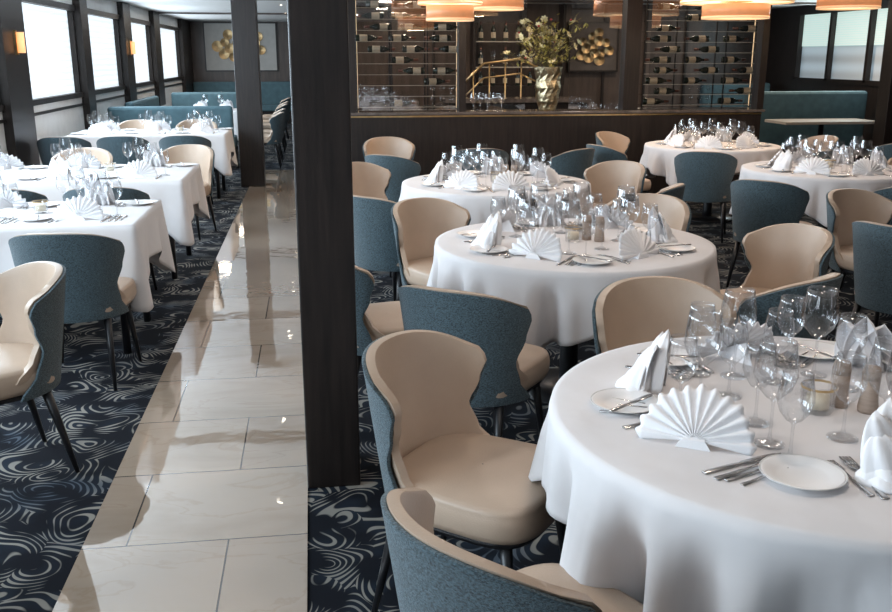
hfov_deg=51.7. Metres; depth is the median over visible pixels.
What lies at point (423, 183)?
bread plate
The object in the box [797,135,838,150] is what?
dining chair
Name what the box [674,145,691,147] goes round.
bread plate
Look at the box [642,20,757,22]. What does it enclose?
shelf
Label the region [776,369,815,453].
wine glass
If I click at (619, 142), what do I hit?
dining chair
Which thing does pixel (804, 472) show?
bread plate
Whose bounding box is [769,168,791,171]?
bread plate
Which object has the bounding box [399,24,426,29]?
wine bottle
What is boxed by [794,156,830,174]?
napkin
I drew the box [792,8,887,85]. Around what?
window
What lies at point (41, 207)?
candle
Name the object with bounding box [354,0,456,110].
wine rack
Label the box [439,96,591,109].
countertop
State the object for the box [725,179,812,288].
dining chair
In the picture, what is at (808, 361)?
knife
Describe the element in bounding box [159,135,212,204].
dining chair
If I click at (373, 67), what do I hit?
wall
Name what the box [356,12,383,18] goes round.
wine bottle
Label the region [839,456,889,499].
fork
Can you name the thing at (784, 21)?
wall
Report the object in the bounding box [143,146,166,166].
napkin
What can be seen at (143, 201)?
bread plate
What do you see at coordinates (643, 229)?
bread plate
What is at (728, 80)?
wine bottle
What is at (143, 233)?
tablecloth
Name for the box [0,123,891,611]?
floor
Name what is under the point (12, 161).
napkin
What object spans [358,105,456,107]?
shelf
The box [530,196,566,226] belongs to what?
napkin
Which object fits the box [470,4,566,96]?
bar shelf
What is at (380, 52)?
shelf
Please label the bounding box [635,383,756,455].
napkin
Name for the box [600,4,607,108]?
trim
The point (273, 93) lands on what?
banquette
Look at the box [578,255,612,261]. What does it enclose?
knife
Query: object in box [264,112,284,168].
dining chair
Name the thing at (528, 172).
bread plate
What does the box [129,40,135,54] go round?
wall sconce
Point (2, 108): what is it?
window
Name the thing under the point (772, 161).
napkin
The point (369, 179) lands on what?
dining chair
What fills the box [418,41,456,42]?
shelf
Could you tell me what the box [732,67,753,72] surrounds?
wine bottle
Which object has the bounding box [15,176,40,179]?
bread plate
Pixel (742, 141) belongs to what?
napkin
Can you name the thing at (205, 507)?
floor
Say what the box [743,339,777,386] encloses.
bowl
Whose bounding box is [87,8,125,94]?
window
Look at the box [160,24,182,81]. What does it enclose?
window
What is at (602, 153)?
dining chair
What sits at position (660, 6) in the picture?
wine bottle
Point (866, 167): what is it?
napkin
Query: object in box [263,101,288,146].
dining chair
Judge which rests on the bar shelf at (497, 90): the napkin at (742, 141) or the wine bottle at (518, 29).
the wine bottle at (518, 29)
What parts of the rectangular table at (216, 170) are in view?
leg, leg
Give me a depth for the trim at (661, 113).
10.57 m
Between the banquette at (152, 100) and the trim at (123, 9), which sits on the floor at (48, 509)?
the banquette at (152, 100)
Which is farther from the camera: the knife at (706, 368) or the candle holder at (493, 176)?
the candle holder at (493, 176)
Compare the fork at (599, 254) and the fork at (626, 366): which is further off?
the fork at (599, 254)
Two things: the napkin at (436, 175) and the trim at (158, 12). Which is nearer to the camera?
the napkin at (436, 175)
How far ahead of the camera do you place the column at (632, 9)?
10.64 m
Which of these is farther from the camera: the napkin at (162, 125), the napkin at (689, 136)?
the napkin at (162, 125)
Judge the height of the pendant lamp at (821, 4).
0.345 m
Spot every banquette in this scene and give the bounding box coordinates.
[107,106,238,168]
[125,96,158,105]
[171,92,238,141]
[193,81,291,122]
[699,83,769,106]
[744,91,866,161]
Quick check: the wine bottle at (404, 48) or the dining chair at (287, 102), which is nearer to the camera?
the wine bottle at (404, 48)
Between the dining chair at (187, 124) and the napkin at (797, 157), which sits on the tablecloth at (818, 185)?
the napkin at (797, 157)
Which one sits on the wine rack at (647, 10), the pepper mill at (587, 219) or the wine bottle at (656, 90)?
the wine bottle at (656, 90)
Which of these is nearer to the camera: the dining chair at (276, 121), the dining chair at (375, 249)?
the dining chair at (375, 249)
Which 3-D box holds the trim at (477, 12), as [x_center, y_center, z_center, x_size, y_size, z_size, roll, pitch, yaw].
[0.513,-3.738,15.264,0.040,2.450,0.040,-2,15,-8]
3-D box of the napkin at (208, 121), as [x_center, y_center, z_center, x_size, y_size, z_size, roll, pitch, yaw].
[-2.913,-2.227,11.181,0.170,0.166,0.155,-11,19,-35]
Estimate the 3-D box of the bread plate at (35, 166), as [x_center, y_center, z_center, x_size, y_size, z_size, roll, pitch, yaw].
[-3.261,-1.105,7.331,0.178,0.016,0.178,-3,16,-12]
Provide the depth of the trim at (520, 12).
15.20 m
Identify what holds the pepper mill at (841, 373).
on the tablecloth at (642, 517)
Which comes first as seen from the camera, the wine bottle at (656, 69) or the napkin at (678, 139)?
the napkin at (678, 139)
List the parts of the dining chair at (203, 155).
leg, seat, leg, backrest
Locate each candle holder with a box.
[32,200,47,211]
[104,163,115,170]
[490,171,501,180]
[565,225,582,240]
[800,379,838,413]
[825,159,835,167]
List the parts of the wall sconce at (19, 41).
lamp shade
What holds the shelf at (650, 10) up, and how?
attached to the wine rack at (647, 10)
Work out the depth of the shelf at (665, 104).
11.23 m
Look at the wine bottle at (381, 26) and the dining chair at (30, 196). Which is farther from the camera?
the wine bottle at (381, 26)
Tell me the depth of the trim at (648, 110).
10.63 m
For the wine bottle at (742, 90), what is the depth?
11.32 m
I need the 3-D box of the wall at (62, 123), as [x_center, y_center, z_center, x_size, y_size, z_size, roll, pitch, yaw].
[-4.589,-2.294,9.950,0.200,2.450,27.500,-2,15,-8]
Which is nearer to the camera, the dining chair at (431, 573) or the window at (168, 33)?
the dining chair at (431, 573)
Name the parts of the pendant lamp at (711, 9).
lamp shade, lamp shade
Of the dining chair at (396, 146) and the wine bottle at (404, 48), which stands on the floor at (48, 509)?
the dining chair at (396, 146)
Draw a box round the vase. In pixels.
[534,67,562,110]
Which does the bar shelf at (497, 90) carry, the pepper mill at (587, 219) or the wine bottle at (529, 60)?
the wine bottle at (529, 60)
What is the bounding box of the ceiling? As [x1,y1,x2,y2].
[112,0,816,21]
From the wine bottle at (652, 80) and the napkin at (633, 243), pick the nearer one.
the napkin at (633, 243)
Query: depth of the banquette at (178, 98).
17.63 m
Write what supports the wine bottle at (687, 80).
on the wine rack at (647, 10)
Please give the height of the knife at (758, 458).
0.006 m
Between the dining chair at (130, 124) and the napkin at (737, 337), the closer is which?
the napkin at (737, 337)
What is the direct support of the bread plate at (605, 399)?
on the tablecloth at (642, 517)
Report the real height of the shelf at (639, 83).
0.008 m
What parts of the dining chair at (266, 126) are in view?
seat, backrest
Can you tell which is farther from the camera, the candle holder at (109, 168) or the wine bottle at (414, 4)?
the wine bottle at (414, 4)
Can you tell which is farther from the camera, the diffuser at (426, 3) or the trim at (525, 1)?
the trim at (525, 1)
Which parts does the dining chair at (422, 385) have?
leg, backrest, seat, seat frame, leg, leg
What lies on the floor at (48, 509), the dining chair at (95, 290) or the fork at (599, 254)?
the dining chair at (95, 290)
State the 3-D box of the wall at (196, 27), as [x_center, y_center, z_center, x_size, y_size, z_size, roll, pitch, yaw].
[-0.806,-6.104,23.973,11.800,2.450,0.200,-2,15,-8]
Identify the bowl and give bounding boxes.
[720,289,756,335]
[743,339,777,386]
[753,337,798,399]
[776,369,815,422]
[801,286,839,337]
[830,352,867,402]
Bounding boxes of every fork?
[599,254,629,263]
[622,422,640,428]
[625,365,695,376]
[668,373,691,378]
[764,351,792,364]
[769,348,799,366]
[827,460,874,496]
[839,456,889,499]
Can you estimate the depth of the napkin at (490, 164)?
6.92 m
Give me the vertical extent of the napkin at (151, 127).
0.166 m
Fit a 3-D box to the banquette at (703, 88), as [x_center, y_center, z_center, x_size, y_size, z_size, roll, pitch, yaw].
[5.272,-3.405,16.520,1.300,1.150,0.680,-2,15,-8]
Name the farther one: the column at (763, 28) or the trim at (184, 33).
the trim at (184, 33)
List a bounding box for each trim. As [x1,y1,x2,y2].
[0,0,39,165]
[0,82,182,123]
[67,0,97,128]
[113,2,137,102]
[145,11,165,105]
[158,12,286,14]
[175,19,193,91]
[267,0,816,4]
[348,0,356,111]
[351,108,764,115]
[351,113,761,117]
[388,2,391,109]
[432,22,434,108]
[457,22,465,110]
[476,11,478,85]
[518,10,521,84]
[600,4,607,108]
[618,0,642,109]
[641,4,648,107]
[682,6,690,106]
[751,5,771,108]
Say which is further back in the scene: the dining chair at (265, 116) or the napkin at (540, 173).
the dining chair at (265, 116)
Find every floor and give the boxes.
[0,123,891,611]
[52,169,307,611]
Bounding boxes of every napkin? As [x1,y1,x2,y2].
[0,153,24,169]
[0,187,27,208]
[46,156,72,179]
[52,195,103,220]
[68,152,101,168]
[85,178,117,205]
[86,123,110,134]
[100,120,120,130]
[119,159,157,178]
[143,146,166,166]
[144,119,160,133]
[155,120,170,129]
[189,122,213,133]
[199,117,214,129]
[220,102,233,110]
[424,160,442,182]
[443,160,461,176]
[443,169,477,189]
[471,211,501,248]
[480,153,503,174]
[492,170,530,190]
[494,207,517,232]
[509,227,561,261]
[530,160,548,177]
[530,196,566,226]
[542,166,562,186]
[588,204,634,229]
[615,329,670,393]
[619,227,659,260]
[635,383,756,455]
[647,207,677,242]
[664,127,676,142]
[666,133,683,146]
[683,129,700,141]
[691,321,773,366]
[694,135,722,148]
[715,126,732,141]
[736,134,756,148]
[742,131,760,143]
[767,150,781,165]
[771,149,791,171]
[792,148,813,162]
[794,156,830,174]
[831,144,853,163]
[832,316,891,372]
[852,157,884,175]
[854,397,891,494]
[870,147,890,168]
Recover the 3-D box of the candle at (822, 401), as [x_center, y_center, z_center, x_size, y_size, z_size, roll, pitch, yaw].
[0.935,0.237,2.313,0.056,0.033,0.056,-2,15,-8]
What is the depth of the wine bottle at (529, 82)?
15.04 m
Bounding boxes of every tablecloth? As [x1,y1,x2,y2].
[0,163,209,245]
[0,199,175,311]
[65,128,237,175]
[233,108,238,140]
[398,171,593,224]
[427,218,720,347]
[528,336,891,611]
[640,140,782,185]
[729,161,891,226]
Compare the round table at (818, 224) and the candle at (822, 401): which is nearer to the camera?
the candle at (822, 401)
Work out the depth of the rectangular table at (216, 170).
10.81 m
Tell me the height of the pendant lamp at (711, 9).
0.470 m
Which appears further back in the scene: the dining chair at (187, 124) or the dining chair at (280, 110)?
the dining chair at (280, 110)
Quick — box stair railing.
[455,58,538,96]
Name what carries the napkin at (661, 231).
on the tablecloth at (559, 299)
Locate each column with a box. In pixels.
[230,0,265,186]
[287,0,360,487]
[871,0,891,148]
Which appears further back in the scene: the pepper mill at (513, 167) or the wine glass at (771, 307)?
the pepper mill at (513, 167)
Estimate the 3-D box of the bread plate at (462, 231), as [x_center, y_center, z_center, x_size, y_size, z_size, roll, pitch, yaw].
[0.142,-0.356,4.576,0.178,0.016,0.178,-1,15,-4]
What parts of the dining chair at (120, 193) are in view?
backrest, leg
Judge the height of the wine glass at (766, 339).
0.205 m
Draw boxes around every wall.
[0,0,182,164]
[190,21,289,81]
[351,112,760,193]
[356,2,702,109]
[697,20,757,106]
[765,0,888,159]
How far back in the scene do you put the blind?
14.63 m
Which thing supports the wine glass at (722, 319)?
on the tablecloth at (642, 517)
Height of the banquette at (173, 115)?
0.920 m
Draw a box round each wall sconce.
[13,30,25,54]
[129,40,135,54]
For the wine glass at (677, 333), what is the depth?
2.25 m
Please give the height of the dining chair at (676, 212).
0.817 m
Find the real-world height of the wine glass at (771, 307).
0.205 m
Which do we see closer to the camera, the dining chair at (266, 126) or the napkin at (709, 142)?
the napkin at (709, 142)
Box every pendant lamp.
[418,0,481,21]
[474,0,523,10]
[680,0,794,19]
[816,0,881,9]
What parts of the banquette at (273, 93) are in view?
backrest, seat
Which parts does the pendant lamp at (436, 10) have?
lamp shade, lamp shade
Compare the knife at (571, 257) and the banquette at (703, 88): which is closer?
the knife at (571, 257)
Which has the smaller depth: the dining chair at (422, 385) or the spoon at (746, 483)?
the spoon at (746, 483)
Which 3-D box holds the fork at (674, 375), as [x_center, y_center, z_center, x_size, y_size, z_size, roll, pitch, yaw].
[0.602,0.189,2.583,0.168,0.008,0.021,7,17,25]
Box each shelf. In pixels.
[354,19,425,20]
[356,7,425,9]
[358,84,456,85]
[358,95,456,96]
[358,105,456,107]
[363,31,456,31]
[380,52,456,52]
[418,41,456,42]
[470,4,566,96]
[638,93,738,94]
[638,103,750,105]
[639,83,752,84]
[640,73,727,73]
[641,31,756,32]
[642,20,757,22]
[643,9,701,11]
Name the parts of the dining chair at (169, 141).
backrest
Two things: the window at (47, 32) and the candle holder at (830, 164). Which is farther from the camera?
the window at (47, 32)
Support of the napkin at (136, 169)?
on the tablecloth at (182, 195)
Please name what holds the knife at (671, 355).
on the bread plate at (676, 361)
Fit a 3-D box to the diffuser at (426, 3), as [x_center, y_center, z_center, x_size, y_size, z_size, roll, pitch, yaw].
[0.039,-2.913,8.845,0.600,0.001,0.600,-2,15,-8]
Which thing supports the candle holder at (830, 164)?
on the tablecloth at (818, 185)
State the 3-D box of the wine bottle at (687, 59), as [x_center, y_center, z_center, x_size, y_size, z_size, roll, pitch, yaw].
[3.035,-2.988,11.165,0.314,0.075,0.074,-2,15,-9]
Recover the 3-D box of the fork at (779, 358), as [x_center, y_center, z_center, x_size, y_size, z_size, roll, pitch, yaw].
[0.975,0.147,2.737,0.021,0.008,0.168,-4,16,-15]
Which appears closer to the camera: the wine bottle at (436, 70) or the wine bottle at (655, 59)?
the wine bottle at (436, 70)
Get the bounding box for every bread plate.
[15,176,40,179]
[18,215,52,221]
[25,165,47,168]
[28,201,59,206]
[70,132,85,134]
[93,174,118,178]
[102,164,123,167]
[125,199,155,205]
[172,163,194,166]
[421,182,445,186]
[457,230,479,237]
[461,187,486,191]
[469,245,508,253]
[516,218,538,225]
[518,171,531,174]
[528,186,552,190]
[560,177,575,181]
[572,255,613,264]
[590,388,657,412]
[636,226,671,232]
[639,347,701,365]
[656,243,695,251]
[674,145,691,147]
[718,147,734,149]
[754,164,773,166]
[755,143,772,145]
[758,454,847,490]
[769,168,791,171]
[784,340,838,358]
[824,173,846,176]
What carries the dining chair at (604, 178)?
on the floor at (48, 509)
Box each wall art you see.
[202,22,277,71]
[567,21,619,71]
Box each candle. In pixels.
[35,204,45,211]
[106,166,113,170]
[567,231,578,239]
[805,391,829,410]
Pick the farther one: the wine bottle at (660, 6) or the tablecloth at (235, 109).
the tablecloth at (235, 109)
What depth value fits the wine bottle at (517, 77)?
15.02 m
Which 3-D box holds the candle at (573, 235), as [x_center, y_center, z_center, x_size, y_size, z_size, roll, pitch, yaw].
[0.615,-0.342,4.446,0.056,0.033,0.056,-2,15,-8]
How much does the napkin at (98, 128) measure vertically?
0.131 m
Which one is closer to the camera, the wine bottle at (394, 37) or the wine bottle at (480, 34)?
the wine bottle at (394, 37)
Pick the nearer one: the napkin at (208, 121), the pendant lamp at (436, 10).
the pendant lamp at (436, 10)
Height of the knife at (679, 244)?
0.005 m
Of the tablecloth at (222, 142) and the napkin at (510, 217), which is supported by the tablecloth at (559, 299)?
the napkin at (510, 217)
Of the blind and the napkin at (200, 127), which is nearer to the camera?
the napkin at (200, 127)
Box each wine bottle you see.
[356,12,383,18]
[356,35,381,40]
[364,23,389,29]
[366,1,393,7]
[368,46,394,51]
[388,35,415,40]
[389,12,416,18]
[390,100,416,105]
[392,57,417,62]
[398,1,425,7]
[398,67,424,73]
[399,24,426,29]
[402,46,428,51]
[423,78,449,84]
[424,35,450,40]
[433,67,456,73]
[434,24,456,29]
[434,46,456,51]
[478,21,482,40]
[478,47,482,66]
[478,69,481,85]
[491,21,495,40]
[491,68,494,85]
[503,21,507,40]
[503,47,507,66]
[515,68,519,85]
[516,21,520,40]
[527,68,531,85]
[528,47,531,66]
[553,21,557,38]
[643,98,668,103]
[645,57,670,62]
[645,77,671,83]
[646,36,671,41]
[653,67,677,72]
[653,88,679,93]
[654,46,680,52]
[656,25,680,30]
[657,3,682,9]
[682,77,706,83]
[683,57,708,62]
[684,36,709,41]
[685,14,701,20]
[693,46,719,52]
[694,67,718,72]
[717,98,742,103]
[720,77,746,83]
[721,57,745,62]
[723,36,748,41]
[729,87,751,93]
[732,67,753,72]
[733,25,757,31]
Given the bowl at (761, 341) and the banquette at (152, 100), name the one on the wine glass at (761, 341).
the bowl at (761, 341)
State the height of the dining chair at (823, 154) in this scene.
0.817 m
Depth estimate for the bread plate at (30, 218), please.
5.04 m
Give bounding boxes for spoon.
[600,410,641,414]
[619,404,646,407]
[669,362,680,370]
[681,357,703,370]
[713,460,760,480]
[740,467,788,485]
[789,351,807,362]
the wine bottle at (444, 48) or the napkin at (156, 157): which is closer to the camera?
the napkin at (156, 157)
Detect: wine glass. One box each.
[666,333,698,382]
[684,308,723,363]
[687,303,715,377]
[717,319,748,400]
[720,289,756,379]
[743,339,777,427]
[753,337,798,449]
[761,307,794,385]
[773,296,805,368]
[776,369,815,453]
[801,286,839,378]
[827,352,867,443]
[835,313,867,392]
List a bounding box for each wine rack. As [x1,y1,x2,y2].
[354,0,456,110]
[637,0,757,108]
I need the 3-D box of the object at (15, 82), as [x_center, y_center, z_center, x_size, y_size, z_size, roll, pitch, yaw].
[-4.449,-2.338,9.252,0.290,2.000,0.750,-2,15,-8]
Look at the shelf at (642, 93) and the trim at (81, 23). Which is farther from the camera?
the trim at (81, 23)
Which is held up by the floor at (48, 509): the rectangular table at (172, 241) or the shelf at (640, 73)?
the rectangular table at (172, 241)
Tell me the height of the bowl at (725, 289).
0.140 m
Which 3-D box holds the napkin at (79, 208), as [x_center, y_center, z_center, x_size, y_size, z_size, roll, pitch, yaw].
[-2.008,-0.541,5.043,0.273,0.131,0.125,-2,15,-7]
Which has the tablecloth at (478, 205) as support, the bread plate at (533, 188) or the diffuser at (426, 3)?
the bread plate at (533, 188)
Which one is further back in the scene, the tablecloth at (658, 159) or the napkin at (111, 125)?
the napkin at (111, 125)
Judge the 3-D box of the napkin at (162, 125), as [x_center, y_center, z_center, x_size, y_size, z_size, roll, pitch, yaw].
[-3.456,-2.181,11.078,0.273,0.131,0.125,-4,16,-14]
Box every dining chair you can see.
[0,261,79,472]
[6,189,48,201]
[8,233,141,390]
[37,137,91,165]
[50,147,113,164]
[63,187,157,289]
[96,136,149,163]
[118,120,149,128]
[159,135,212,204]
[162,144,216,239]
[175,119,217,185]
[263,97,290,138]
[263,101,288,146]
[263,104,287,151]
[263,109,285,161]
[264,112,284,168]
[352,162,391,276]
[353,195,401,300]
[355,265,403,373]
[362,137,415,161]
[362,330,565,611]
[365,154,420,201]
[381,487,642,611]
[391,197,470,285]
[397,285,549,437]
[450,148,508,170]
[549,148,594,178]
[583,160,645,207]
[586,144,650,192]
[592,276,737,354]
[595,131,648,192]
[607,193,691,231]
[655,183,685,199]
[674,151,737,242]
[720,223,834,324]
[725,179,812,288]
[738,273,842,339]
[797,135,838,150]
[813,150,832,158]
[826,188,891,327]
[840,187,891,288]
[849,221,891,324]
[869,144,891,160]
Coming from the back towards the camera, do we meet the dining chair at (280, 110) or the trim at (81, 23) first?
the dining chair at (280, 110)
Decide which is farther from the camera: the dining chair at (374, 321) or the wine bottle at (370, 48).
the wine bottle at (370, 48)
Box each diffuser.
[426,3,473,4]
[685,0,790,3]
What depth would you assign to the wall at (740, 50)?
17.29 m
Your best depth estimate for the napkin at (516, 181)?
6.12 m
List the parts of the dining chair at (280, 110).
backrest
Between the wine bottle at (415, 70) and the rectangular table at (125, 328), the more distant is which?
the wine bottle at (415, 70)
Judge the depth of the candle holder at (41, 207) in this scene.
5.22 m
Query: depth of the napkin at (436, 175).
6.45 m
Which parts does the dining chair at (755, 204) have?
leg, backrest, seat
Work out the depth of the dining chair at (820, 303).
3.44 m
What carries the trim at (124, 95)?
attached to the wall at (62, 123)
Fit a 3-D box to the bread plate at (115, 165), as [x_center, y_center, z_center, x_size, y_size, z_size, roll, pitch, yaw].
[-2.678,-1.126,7.411,0.178,0.016,0.178,-1,15,-4]
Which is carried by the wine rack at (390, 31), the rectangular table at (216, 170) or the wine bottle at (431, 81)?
the wine bottle at (431, 81)
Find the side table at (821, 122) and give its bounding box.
[765,118,874,135]
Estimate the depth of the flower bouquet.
10.43 m
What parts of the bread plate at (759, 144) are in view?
dish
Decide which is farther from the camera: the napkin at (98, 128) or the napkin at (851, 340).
the napkin at (98, 128)
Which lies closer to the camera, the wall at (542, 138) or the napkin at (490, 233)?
the napkin at (490, 233)
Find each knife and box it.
[556,255,576,264]
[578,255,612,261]
[609,393,652,411]
[637,353,698,357]
[658,244,690,246]
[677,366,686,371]
[695,362,713,372]
[702,453,780,474]
[724,469,760,481]
[786,340,832,356]
[800,350,821,367]
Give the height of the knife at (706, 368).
0.006 m
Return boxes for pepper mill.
[502,164,508,171]
[511,165,516,173]
[581,215,591,239]
[594,216,604,241]
[829,359,851,408]
[857,364,881,414]
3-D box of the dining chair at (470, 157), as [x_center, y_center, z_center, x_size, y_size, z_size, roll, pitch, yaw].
[0.300,-1.105,8.694,0.557,0.817,0.606,-1,15,-5]
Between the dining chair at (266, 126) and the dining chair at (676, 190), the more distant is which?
the dining chair at (266, 126)
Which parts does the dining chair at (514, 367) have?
backrest, leg, seat, seat frame, leg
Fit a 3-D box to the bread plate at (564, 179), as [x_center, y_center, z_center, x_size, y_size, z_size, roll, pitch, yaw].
[0.839,-0.901,6.582,0.178,0.016,0.178,-3,16,-12]
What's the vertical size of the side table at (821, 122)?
0.750 m
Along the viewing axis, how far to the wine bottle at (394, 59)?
10.64 m
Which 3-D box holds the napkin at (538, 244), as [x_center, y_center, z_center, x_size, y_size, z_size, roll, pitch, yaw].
[0.419,-0.282,4.091,0.273,0.131,0.125,11,19,35]
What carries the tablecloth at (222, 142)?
on the rectangular table at (216, 170)
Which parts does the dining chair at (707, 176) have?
backrest, leg, leg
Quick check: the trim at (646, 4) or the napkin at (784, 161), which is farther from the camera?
the trim at (646, 4)
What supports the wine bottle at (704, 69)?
on the wine rack at (647, 10)
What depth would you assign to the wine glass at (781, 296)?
2.64 m
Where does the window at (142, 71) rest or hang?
in the wall at (62, 123)
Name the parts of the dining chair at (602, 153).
backrest, seat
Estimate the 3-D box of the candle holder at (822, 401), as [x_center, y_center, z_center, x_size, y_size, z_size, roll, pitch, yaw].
[0.935,0.230,2.311,0.089,0.072,0.089,-2,15,-8]
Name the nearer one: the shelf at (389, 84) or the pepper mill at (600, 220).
the pepper mill at (600, 220)
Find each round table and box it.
[528,344,577,404]
[691,203,731,222]
[817,222,829,268]
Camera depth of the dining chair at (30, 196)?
5.87 m
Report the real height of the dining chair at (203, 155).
0.817 m
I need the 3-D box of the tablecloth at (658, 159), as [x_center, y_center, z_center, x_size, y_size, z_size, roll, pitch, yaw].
[2.694,-1.446,9.349,1.452,0.383,1.454,-2,15,-8]
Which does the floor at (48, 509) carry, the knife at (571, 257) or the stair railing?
the stair railing
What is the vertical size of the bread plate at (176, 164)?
0.016 m
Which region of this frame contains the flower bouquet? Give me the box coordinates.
[503,13,588,67]
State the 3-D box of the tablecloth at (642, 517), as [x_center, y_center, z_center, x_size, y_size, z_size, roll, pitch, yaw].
[0.946,0.484,2.382,1.421,0.453,1.403,-1,15,-2]
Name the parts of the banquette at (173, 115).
backrest, seat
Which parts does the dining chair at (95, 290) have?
leg, backrest, leg, seat, leg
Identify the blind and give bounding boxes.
[802,8,887,45]
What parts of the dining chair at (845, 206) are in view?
seat, seat frame, backrest, leg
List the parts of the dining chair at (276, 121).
seat, backrest, leg, leg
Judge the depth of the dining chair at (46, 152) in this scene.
9.55 m
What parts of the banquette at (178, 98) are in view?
backrest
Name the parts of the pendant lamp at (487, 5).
lamp shade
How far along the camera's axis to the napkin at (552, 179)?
6.34 m
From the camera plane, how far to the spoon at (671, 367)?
2.63 m
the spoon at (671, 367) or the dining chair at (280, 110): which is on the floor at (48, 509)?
the dining chair at (280, 110)
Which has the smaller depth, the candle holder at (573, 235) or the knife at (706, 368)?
the knife at (706, 368)
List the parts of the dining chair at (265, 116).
seat, backrest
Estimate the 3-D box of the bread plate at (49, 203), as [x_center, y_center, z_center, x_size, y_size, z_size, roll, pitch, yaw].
[-2.390,-0.602,5.480,0.178,0.016,0.178,-3,16,-12]
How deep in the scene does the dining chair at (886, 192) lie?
5.99 m
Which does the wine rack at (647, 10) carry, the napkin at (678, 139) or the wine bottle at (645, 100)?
the wine bottle at (645, 100)
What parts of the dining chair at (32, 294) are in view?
seat frame, seat, backrest, leg, leg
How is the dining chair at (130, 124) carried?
on the floor at (48, 509)
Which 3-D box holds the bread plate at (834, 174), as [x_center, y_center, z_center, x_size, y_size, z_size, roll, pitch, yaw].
[2.913,-0.978,6.866,0.178,0.016,0.178,-1,15,-4]
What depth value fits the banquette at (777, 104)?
13.64 m
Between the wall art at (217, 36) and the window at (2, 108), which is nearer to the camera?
the window at (2, 108)
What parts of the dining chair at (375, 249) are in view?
backrest, leg, leg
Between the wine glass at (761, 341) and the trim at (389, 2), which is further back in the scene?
the trim at (389, 2)
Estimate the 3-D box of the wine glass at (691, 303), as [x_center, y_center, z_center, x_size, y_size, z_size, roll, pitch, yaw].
[0.709,0.093,2.563,0.080,0.205,0.080,-2,15,-8]
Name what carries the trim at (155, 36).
attached to the wall at (62, 123)
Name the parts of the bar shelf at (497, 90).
panel, shelf, shelf, panel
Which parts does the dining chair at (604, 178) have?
seat, backrest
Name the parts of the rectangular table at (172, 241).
leg, leg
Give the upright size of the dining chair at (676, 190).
0.817 m
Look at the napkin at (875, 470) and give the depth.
1.92 m
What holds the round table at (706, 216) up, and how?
on the floor at (48, 509)
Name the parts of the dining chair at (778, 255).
seat, backrest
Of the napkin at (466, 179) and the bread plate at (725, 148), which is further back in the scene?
the bread plate at (725, 148)
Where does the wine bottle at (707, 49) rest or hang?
on the wine rack at (647, 10)
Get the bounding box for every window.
[0,100,4,111]
[21,0,83,105]
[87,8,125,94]
[130,17,155,86]
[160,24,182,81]
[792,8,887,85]
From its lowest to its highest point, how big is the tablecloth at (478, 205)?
0.383 m
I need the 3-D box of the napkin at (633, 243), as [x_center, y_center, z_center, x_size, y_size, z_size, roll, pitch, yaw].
[0.836,-0.286,4.106,0.273,0.131,0.125,-13,20,-39]
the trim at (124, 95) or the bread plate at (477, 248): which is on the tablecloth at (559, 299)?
the bread plate at (477, 248)
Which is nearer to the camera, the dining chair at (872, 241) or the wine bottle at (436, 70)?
the dining chair at (872, 241)
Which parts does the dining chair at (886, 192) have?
leg, backrest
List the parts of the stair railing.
post, rail, post, post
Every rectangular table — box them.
[120,311,150,353]
[168,234,191,278]
[215,168,225,198]
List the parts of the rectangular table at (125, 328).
leg, leg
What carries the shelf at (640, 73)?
attached to the wine rack at (647, 10)
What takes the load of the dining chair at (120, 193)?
on the floor at (48, 509)
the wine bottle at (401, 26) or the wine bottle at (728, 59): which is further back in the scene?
the wine bottle at (728, 59)
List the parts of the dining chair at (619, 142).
backrest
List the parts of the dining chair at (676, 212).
backrest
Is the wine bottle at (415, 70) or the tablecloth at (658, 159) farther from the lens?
the wine bottle at (415, 70)
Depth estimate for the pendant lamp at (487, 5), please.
9.46 m
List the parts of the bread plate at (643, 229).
dish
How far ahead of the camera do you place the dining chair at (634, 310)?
3.44 m
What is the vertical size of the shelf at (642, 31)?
0.008 m
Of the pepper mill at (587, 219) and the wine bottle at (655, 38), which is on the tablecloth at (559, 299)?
the pepper mill at (587, 219)
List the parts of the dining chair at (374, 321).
leg, backrest, seat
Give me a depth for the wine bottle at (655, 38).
11.02 m
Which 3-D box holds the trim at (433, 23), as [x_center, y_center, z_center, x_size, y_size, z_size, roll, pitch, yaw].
[-0.199,-3.711,15.166,0.040,2.450,0.040,-2,15,-8]
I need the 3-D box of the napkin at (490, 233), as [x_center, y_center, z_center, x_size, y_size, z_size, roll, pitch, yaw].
[0.190,-0.363,4.319,0.155,0.166,0.170,-15,21,-43]
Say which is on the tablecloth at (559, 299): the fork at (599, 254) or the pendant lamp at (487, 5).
the fork at (599, 254)
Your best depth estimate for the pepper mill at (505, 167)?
6.55 m
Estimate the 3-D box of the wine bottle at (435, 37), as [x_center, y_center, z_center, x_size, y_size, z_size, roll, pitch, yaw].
[-0.097,-3.107,10.672,0.314,0.075,0.074,-2,15,-6]
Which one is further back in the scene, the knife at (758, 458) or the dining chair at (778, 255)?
the dining chair at (778, 255)
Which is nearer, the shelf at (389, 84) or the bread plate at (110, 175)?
the bread plate at (110, 175)
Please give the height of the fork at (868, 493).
0.008 m
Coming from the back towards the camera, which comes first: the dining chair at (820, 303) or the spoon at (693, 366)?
the dining chair at (820, 303)
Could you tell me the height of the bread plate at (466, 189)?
0.016 m
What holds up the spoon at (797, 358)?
on the tablecloth at (642, 517)

